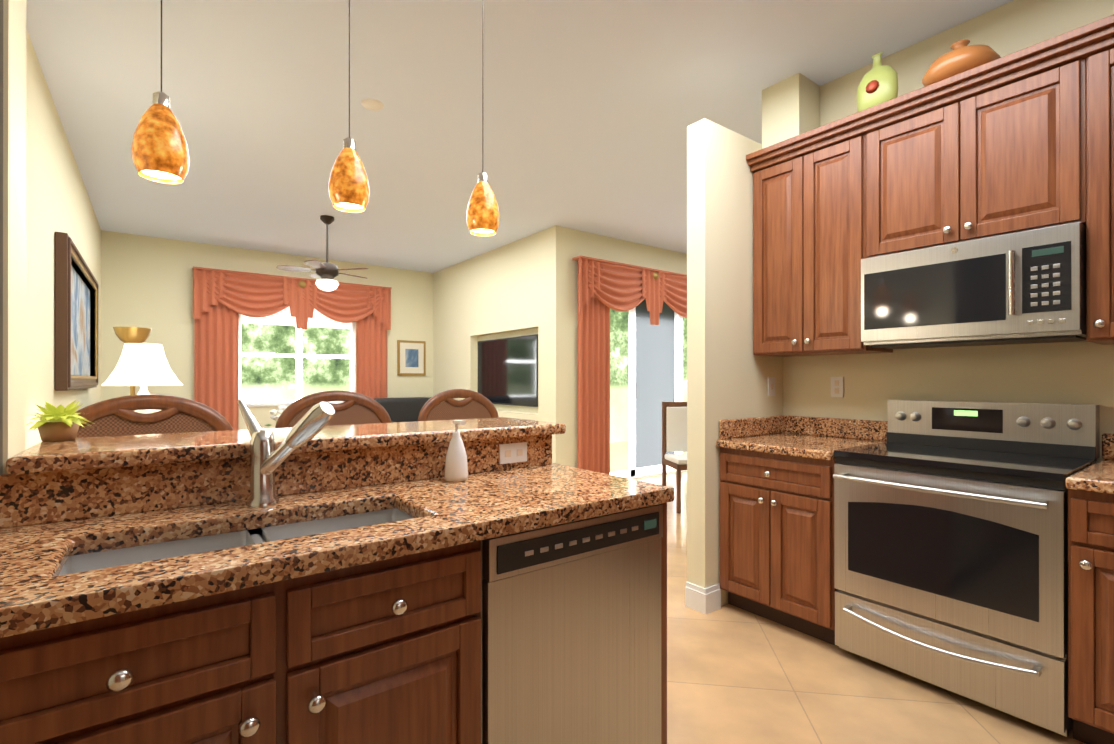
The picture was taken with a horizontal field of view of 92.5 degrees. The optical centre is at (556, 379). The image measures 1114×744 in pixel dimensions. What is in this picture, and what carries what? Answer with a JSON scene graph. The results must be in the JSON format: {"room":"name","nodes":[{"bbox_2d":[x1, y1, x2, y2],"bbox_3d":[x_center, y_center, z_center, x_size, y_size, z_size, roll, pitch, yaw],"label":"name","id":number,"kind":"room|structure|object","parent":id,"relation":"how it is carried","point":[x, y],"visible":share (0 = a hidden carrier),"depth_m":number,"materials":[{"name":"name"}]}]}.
{"room":"kitchen","nodes":[
{"label":"kitchen","id":0,"kind":"room"},
{"bbox_2d":[0,0,26,473],"bbox_3d":[-2.400,-0.240,0.406,2.828,2.950,0.203,0,0,-37],"label":"wall","id":1,"kind":"structure","parent":0,"point":[12,227],"depth_m":1.21,"materials":[{"name":"beige paint"}]},
{"bbox_2d":[26,29,100,448],"bbox_3d":[-3.427,-0.235,3.591,0.150,2.950,6.130,0,0,-37],"label":"wall","id":2,"kind":"structure","parent":0,"point":[57,198],"depth_m":3.08,"materials":[{"name":"beige paint"}]},
{"bbox_2d":[55,232,97,390],"bbox_3d":[-3.703,-0.424,4.147,0.072,0.990,2.050,0,0,-37],"label":"picture","id":3,"kind":"object","parent":2,"relation":"attached to","point":[76,325],"visible":1,"depth_m":3.85,"materials":[{"name":"wood"},{"name":"canvas"}]},
{"bbox_2d":[101,230,432,429],"bbox_3d":[-3.636,-0.230,7.360,4.340,2.950,0.150,0,0,-37],"label":"wall","id":4,"kind":"structure","parent":0,"point":[146,281],"depth_m":6.55,"materials":[{"name":"beige paint"}]},
{"bbox_2d":[192,266,391,329],"bbox_3d":[-3.489,-1.030,7.273,2.450,0.690,0.160,0,0,-37],"label":"valance","id":5,"kind":"object","parent":4,"relation":"attached to","point":[255,295],"visible":0.98,"depth_m":7.12,"materials":[{"name":"orange fabric"}]},
{"bbox_2d":[194,301,238,429],"bbox_3d":[-4.282,-0.051,6.713,0.470,2.550,0.044,0,0,-37],"label":"curtain","id":6,"kind":"object","parent":5,"relation":"hanging from","point":[216,336],"depth_m":6.71,"materials":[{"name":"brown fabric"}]},
{"bbox_2d":[356,313,386,398],"bbox_3d":[-2.731,-0.049,7.877,0.470,2.550,0.044,0,0,-37],"label":"curtain","id":7,"kind":"object","parent":5,"relation":"hanging from","point":[371,335],"depth_m":7.88,"materials":[{"name":"brown fabric"}]},
{"bbox_2d":[238,307,354,406],"bbox_3d":[-3.560,-0.350,7.367,1.490,1.410,0.110,0,0,-37],"label":"window","id":8,"kind":"structure","parent":4,"relation":"in","point":[285,318],"depth_m":7.35,"materials":[{"name":"white"}]},
{"bbox_2d":[397,340,425,375],"bbox_3d":[-2.257,-0.334,8.280,0.450,0.540,0.030,0,0,-37],"label":"picture","id":9,"kind":"object","parent":4,"relation":"attached to","point":[411,358],"visible":1,"depth_m":8.26,"materials":[{"name":"gold metal"}]},
{"bbox_2d":[433,229,547,421],"bbox_3d":[-0.979,-0.230,7.310,0.150,2.950,3.120,0,0,-37],"label":"wall","id":10,"kind":"structure","parent":0,"point":[501,292],"depth_m":7.05,"materials":[{"name":"beige paint"}]},
{"bbox_2d":[478,334,537,406],"bbox_3d":[-0.653,-0.105,6.886,0.053,0.860,1.470,0,0,-37],"label":"tv","id":11,"kind":"object","parent":10,"relation":"attached to","point":[507,371],"visible":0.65,"depth_m":6.78,"materials":[{"name":"black plastic"}]},
{"bbox_2d":[26,0,1012,272],"bbox_3d":[-0.812,-1.758,5.099,13.000,0.100,17.000,0,0,-37],"label":"ceiling","id":12,"kind":"structure","parent":0,"point":[594,110],"depth_m":3.25,"materials":[{"name":"white paint"}]},
{"bbox_2d":[131,0,189,183],"bbox_3d":[-1.141,-1.147,1.538,0.136,1.128,0.136,0,0,-37],"label":"pendant light","id":13,"kind":"object","parent":12,"relation":"hanging from","point":[159,150],"visible":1,"depth_m":1.50,"materials":[{"name":"orange glass"}]},
{"bbox_2d":[276,215,367,290],"bbox_3d":[-2.435,-1.317,5.622,0.906,0.779,0.884,0,0,-37],"label":"fan","id":14,"kind":"object","parent":12,"relation":"hanging from","point":[326,273],"visible":1,"depth_m":5.52,"materials":[{"name":"brown metal"}]},
{"bbox_2d":[328,0,369,212],"bbox_3d":[-0.729,-1.157,1.872,0.136,1.108,0.136,0,0,-37],"label":"pendant light","id":15,"kind":"object","parent":12,"relation":"hanging from","point":[348,188],"visible":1,"depth_m":1.83,"materials":[{"name":"orange glass"}]},
{"bbox_2d":[361,98,383,110],"bbox_3d":[-1.146,-1.704,3.311,0.140,0.011,0.140,0,0,-37],"label":"disc","id":16,"kind":"object","parent":12,"relation":"attached to","point":[372,104],"visible":0.94,"depth_m":3.29,"materials":[{"name":"white"}]},
{"bbox_2d":[466,11,499,235],"bbox_3d":[-0.301,-1.154,2.168,0.136,1.113,0.136,0,0,-37],"label":"pendant light","id":17,"kind":"object","parent":12,"relation":"hanging from","point":[482,216],"visible":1,"depth_m":2.12,"materials":[{"name":"orange glass"}]},
{"bbox_2d":[548,226,686,467],"bbox_3d":[1.754,-0.230,7.317,4.530,2.950,0.150,0,0,-37],"label":"wall","id":18,"kind":"structure","parent":0,"point":[566,245],"depth_m":6.01,"materials":[{"name":"beige paint"}]},
{"bbox_2d":[572,256,686,324],"bbox_3d":[1.825,-1.030,7.173,4.010,0.690,0.160,0,0,-37],"label":"valance","id":19,"kind":"object","parent":18,"relation":"attached to","point":[619,287],"visible":0.5,"depth_m":6.42,"materials":[{"name":"orange fabric"}]},
{"bbox_2d":[578,264,609,474],"bbox_3d":[0.444,-0.052,6.172,0.500,2.550,0.044,0,0,-37],"label":"door curtain","id":20,"kind":"object","parent":19,"relation":"hanging from","point":[594,386],"visible":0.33,"depth_m":6.09,"materials":[{"name":"brown fabric"}]},
{"bbox_2d":[610,298,686,478],"bbox_3d":[1.641,0.025,7.225,3.480,2.440,0.060,0,0,-37],"label":"sliding glass door","id":21,"kind":"structure","parent":18,"relation":"in","point":[655,366],"depth_m":6.92,"materials":[{"name":"white"}]},
{"bbox_2d":[687,118,782,605],"bbox_3d":[1.054,-0.076,3.109,0.760,2.630,0.120,0,0,-37],"label":"wall","id":22,"kind":"structure","parent":0,"point":[729,372],"depth_m":2.91,"materials":[{"name":"beige paint"}]},
{"bbox_2d":[685,582,720,614],"bbox_3d":[0.795,1.174,2.903,0.131,0.130,0.136,0,0,-37],"label":"baseboard","id":23,"kind":"structure","parent":22,"relation":"attached to","point":[707,600],"depth_m":2.86,"materials":[{"name":"white wood"}]},
{"bbox_2d":[719,415,783,438],"bbox_3d":[1.133,0.272,3.075,0.626,0.106,0.022,0,0,-37],"label":"backsplash","id":24,"kind":"structure","parent":22,"relation":"attached to","point":[770,425],"depth_m":3.04,"materials":[{"name":"brown stone"}]},
{"bbox_2d":[768,377,774,395],"bbox_3d":[1.290,0.042,3.204,0.070,0.115,0.009,0,0,-37],"label":"outlet","id":25,"kind":"object","parent":22,"relation":"attached to","point":[771,386],"visible":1,"depth_m":3.20,"materials":[{"name":"white plastic"}]},
{"bbox_2d":[762,73,819,148],"bbox_3d":[1.372,-1.503,3.130,0.230,0.415,0.228,0,0,-37],"label":"wall column","id":26,"kind":"structure","parent":0,"point":[791,107],"depth_m":3.05,"materials":[{"name":"beige paint"}]},
{"bbox_2d":[633,471,1085,743],"bbox_3d":[-0.812,1.292,5.095,13.000,0.100,17.000,0,0,-37],"label":"floor","id":27,"kind":"structure","parent":0,"point":[736,675],"depth_m":2.10,"materials":[{"name":"tile"}]},
{"bbox_2d":[113,327,151,394],"bbox_3d":[-2.638,0.459,3.313,0.200,1.560,0.200,0,0,-37],"label":"torchiere","id":28,"kind":"object","parent":27,"relation":"on","point":[132,334],"visible":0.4,"depth_m":3.26,"materials":[{"name":"gold metal"}]},
{"bbox_2d":[72,394,233,437],"bbox_3d":[-1.448,0.647,1.907,0.600,1.182,0.504,0,0,-41],"label":"stool","id":29,"kind":"object","parent":27,"relation":"on","point":[118,416],"visible":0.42,"depth_m":2.08,"materials":[{"name":"wood"}]},
{"bbox_2d":[275,390,391,427],"bbox_3d":[-1.079,0.649,2.722,0.600,1.182,0.504,0,0,-34],"label":"stool","id":30,"kind":"object","parent":27,"relation":"on","point":[355,408],"visible":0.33,"depth_m":2.92,"materials":[{"name":"wood"}]},
{"bbox_2d":[0,431,673,743],"bbox_3d":[-0.877,0.721,1.126,2.530,1.030,0.741,0,0,-37],"label":"kitchen island","id":31,"kind":"object","parent":27,"relation":"on","point":[309,577],"depth_m":1.18,"materials":[{"name":"brown stone"}]},
{"bbox_2d":[59,509,412,575],"bbox_3d":[-0.645,0.460,1.183,0.690,0.193,0.300,0,0,-37],"label":"sink","id":32,"kind":"object","parent":31,"relation":"in","point":[131,552],"depth_m":1.25,"materials":[{"name":"silver metal"}]},
{"bbox_2d":[6,417,565,470],"bbox_3d":[-0.704,0.187,1.767,1.513,0.040,0.455,0,0,-37],"label":"island countertop","id":33,"kind":"structure","parent":31,"relation":"on","point":[105,449],"depth_m":1.49,"materials":[{"name":"brown stone"}]},
{"bbox_2d":[26,400,94,440],"bbox_3d":[-1.369,0.110,1.455,0.158,0.111,0.185,0,0,-37],"label":"plant","id":34,"kind":"object","parent":33,"relation":"on","point":[60,423],"visible":0.98,"depth_m":1.44,"materials":[{"name":"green plant"}]},
{"bbox_2d":[499,442,526,463],"bbox_3d":[-0.158,0.266,1.929,0.115,0.070,0.008,0,0,-37],"label":"outlet","id":35,"kind":"object","parent":31,"relation":"attached to","point":[509,452],"depth_m":1.93,"materials":[{"name":"white plastic"}]},
{"bbox_2d":[481,504,662,743],"bbox_3d":[-0.091,0.803,1.635,0.594,0.868,0.581,0,0,-37],"label":"dishwasher","id":36,"kind":"object","parent":31,"relation":"in","point":[572,609],"depth_m":1.39,"materials":[{"name":"silver metal"}]},
{"bbox_2d":[373,397,430,422],"bbox_3d":[-2.008,0.755,7.605,1.000,0.980,0.950,0,0,-37],"label":"sofa","id":37,"kind":"object","parent":27,"relation":"on","point":[406,409],"visible":0.06,"depth_m":7.69,"materials":[{"name":"grey leather"}]},
{"bbox_2d":[418,389,498,420],"bbox_3d":[-0.477,0.649,3.261,0.600,1.182,0.504,0,0,-42],"label":"stool","id":38,"kind":"object","parent":27,"relation":"on","point":[444,405],"visible":0.31,"depth_m":3.41,"materials":[{"name":"wood"}]},
{"bbox_2d":[662,402,686,512],"bbox_3d":[1.285,0.732,5.176,0.405,1.020,0.415,0,0,-9],"label":"dining chair","id":39,"kind":"object","parent":27,"relation":"on","point":[674,426],"visible":0.52,"depth_m":5.32,"materials":[{"name":"beige fabric"}]},
{"bbox_2d":[720,447,811,635],"bbox_3d":[1.318,0.801,2.843,0.653,0.874,0.614,0,0,-37],"label":"base cabinet","id":40,"kind":"object","parent":27,"relation":"on","point":[766,500],"depth_m":2.66,"materials":[{"name":"brown wood"}]},
{"bbox_2d":[812,451,1099,743],"bbox_3d":[1.730,0.790,2.286,0.646,0.895,0.905,0,0,-37],"label":"oven","id":41,"kind":"object","parent":27,"relation":"on","point":[962,547],"depth_m":2.00,"materials":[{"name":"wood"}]},
{"bbox_2d":[716,431,1113,494],"bbox_3d":[2.004,0.319,1.913,0.673,0.105,2.927,0,0,-37],"label":"countertop","id":42,"kind":"structure","parent":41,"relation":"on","point":[1078,464],"depth_m":2.31,"materials":[{"name":"brown stone"}]},
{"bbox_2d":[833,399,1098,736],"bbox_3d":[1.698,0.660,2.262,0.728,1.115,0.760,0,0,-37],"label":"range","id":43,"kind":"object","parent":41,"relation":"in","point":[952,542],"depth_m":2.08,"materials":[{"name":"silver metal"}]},
{"bbox_2d":[1100,495,1113,743],"bbox_3d":[2.123,0.800,1.770,0.653,0.874,0.526,0,0,-37],"label":"base cabinet","id":44,"kind":"object","parent":27,"relation":"on","point":[1106,501],"depth_m":1.71,"materials":[{"name":"brown wood"}]},
{"bbox_3d":[-2.302,1.017,5.164,1.000,0.450,0.700,0,0,-37],"label":"coffee table","id":45,"kind":"object","parent":27,"relation":"on","visible":0},
{"bbox_2d":[265,405,287,425],"bbox_3d":[-2.625,0.517,5.079,0.294,0.548,0.207,0,0,-37],"label":"flower vase","id":46,"kind":"object","parent":45,"relation":"on","point":[282,408],"visible":0.15,"depth_m":5.01,"materials":[{"name":"beige ceramic"}]},
{"bbox_3d":[-2.350,0.929,3.021,0.650,0.620,0.530,0,0,-37],"label":"end table","id":47,"kind":"object","parent":27,"relation":"on","visible":0},
{"bbox_2d":[101,343,182,412],"bbox_3d":[-2.356,0.208,3.038,0.370,0.820,0.370,0,0,-37],"label":"table lamp","id":48,"kind":"object","parent":47,"relation":"on","point":[143,366],"visible":0.48,"depth_m":2.95,"materials":[{"name":"white fabric"}]},
{"bbox_2d":[783,0,1113,462],"bbox_3d":[3.126,-0.239,1.082,0.120,2.950,5.850,0,0,-37],"label":"wall","id":49,"kind":"structure","parent":0,"point":[1080,372],"depth_m":2.55,"materials":[{"name":"beige paint"}]},
{"bbox_2d":[748,127,899,356],"bbox_3d":[1.464,-0.686,2.912,0.338,1.091,0.682,0,0,-37],"label":"upper cabinet","id":50,"kind":"object","parent":49,"relation":"attached to","point":[804,196],"depth_m":2.83,"materials":[{"name":"brown wood"}]},
{"bbox_2d":[857,52,897,111],"bbox_3d":[1.548,-1.430,2.581,0.108,0.285,0.184,0,0,-37],"label":"vase","id":51,"kind":"object","parent":50,"relation":"on","point":[878,84],"visible":0.88,"depth_m":2.54,"materials":[{"name":"yellow"}]},
{"bbox_2d":[831,377,843,396],"bbox_3d":[1.588,0.042,3.022,0.009,0.115,0.070,0,0,-37],"label":"outlet","id":52,"kind":"object","parent":49,"relation":"attached to","point":[837,386],"visible":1,"depth_m":3.02,"materials":[{"name":"white plastic"}]},
{"bbox_2d":[784,415,1113,458],"bbox_3d":[2.264,0.270,2.108,0.022,0.106,2.927,0,0,-37],"label":"backsplash","id":53,"kind":"structure","parent":49,"relation":"attached to","point":[799,425],"depth_m":2.95,"materials":[{"name":"brown stone"}]},
{"bbox_2d":[852,191,1087,348],"bbox_3d":[1.821,-0.410,2.356,0.434,0.485,0.758,0,0,-37],"label":"upper cabinet","id":54,"kind":"object","parent":49,"relation":"attached to","point":[1009,275],"depth_m":2.20,"materials":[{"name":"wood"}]},
{"bbox_2d":[861,222,1085,348],"bbox_3d":[1.821,-0.369,2.356,0.434,0.425,0.758,0,0,-37],"label":"microwave","id":55,"kind":"object","parent":54,"relation":"in","point":[1024,285],"depth_m":2.19,"materials":[{"name":"silver metal"}]},
{"bbox_2d":[856,35,1087,238],"bbox_3d":[1.840,-0.909,2.371,0.388,0.646,0.772,0,0,-37],"label":"upper cabinet","id":56,"kind":"object","parent":49,"relation":"attached to","point":[1013,134],"depth_m":2.23,"materials":[{"name":"brown wood"}]},
{"bbox_2d":[922,39,1000,86],"bbox_3d":[1.783,-1.385,2.357,0.280,0.195,0.280,0,0,-37],"label":"vase","id":57,"kind":"object","parent":56,"relation":"on","point":[961,56],"visible":0.62,"depth_m":2.27,"materials":[{"name":"brown ceramic"}]},
{"bbox_2d":[1052,31,1113,344],"bbox_3d":[2.222,-0.688,1.903,0.338,1.091,0.571,0,0,-37],"label":"upper cabinet","id":58,"kind":"object","parent":49,"relation":"attached to","point":[1100,49],"depth_m":1.94,"materials":[{"name":"brown wood"}]},
{"label":"outside","id":59,"kind":"structure","parent":0,"visible":0},
{"bbox_2d":[241,323,349,399],"bbox_3d":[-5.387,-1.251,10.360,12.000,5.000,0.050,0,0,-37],"label":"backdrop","id":60,"kind":"structure","parent":59,"point":[267,378],"depth_m":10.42,"materials":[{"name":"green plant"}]},
{"bbox_2d":[610,441,686,471],"bbox_3d":[1.282,1.241,8.842,5.150,0.012,2.840,0,0,-37],"label":"patio","id":61,"kind":"structure","parent":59,"point":[619,456],"depth_m":8.56,"materials":[{"name":"beige ceramic"}]},
{"bbox_2d":[610,308,686,442],"bbox_3d":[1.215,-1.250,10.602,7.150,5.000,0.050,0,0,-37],"label":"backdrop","id":62,"kind":"structure","parent":59,"point":[619,376],"depth_m":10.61,"materials":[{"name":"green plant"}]}
]}

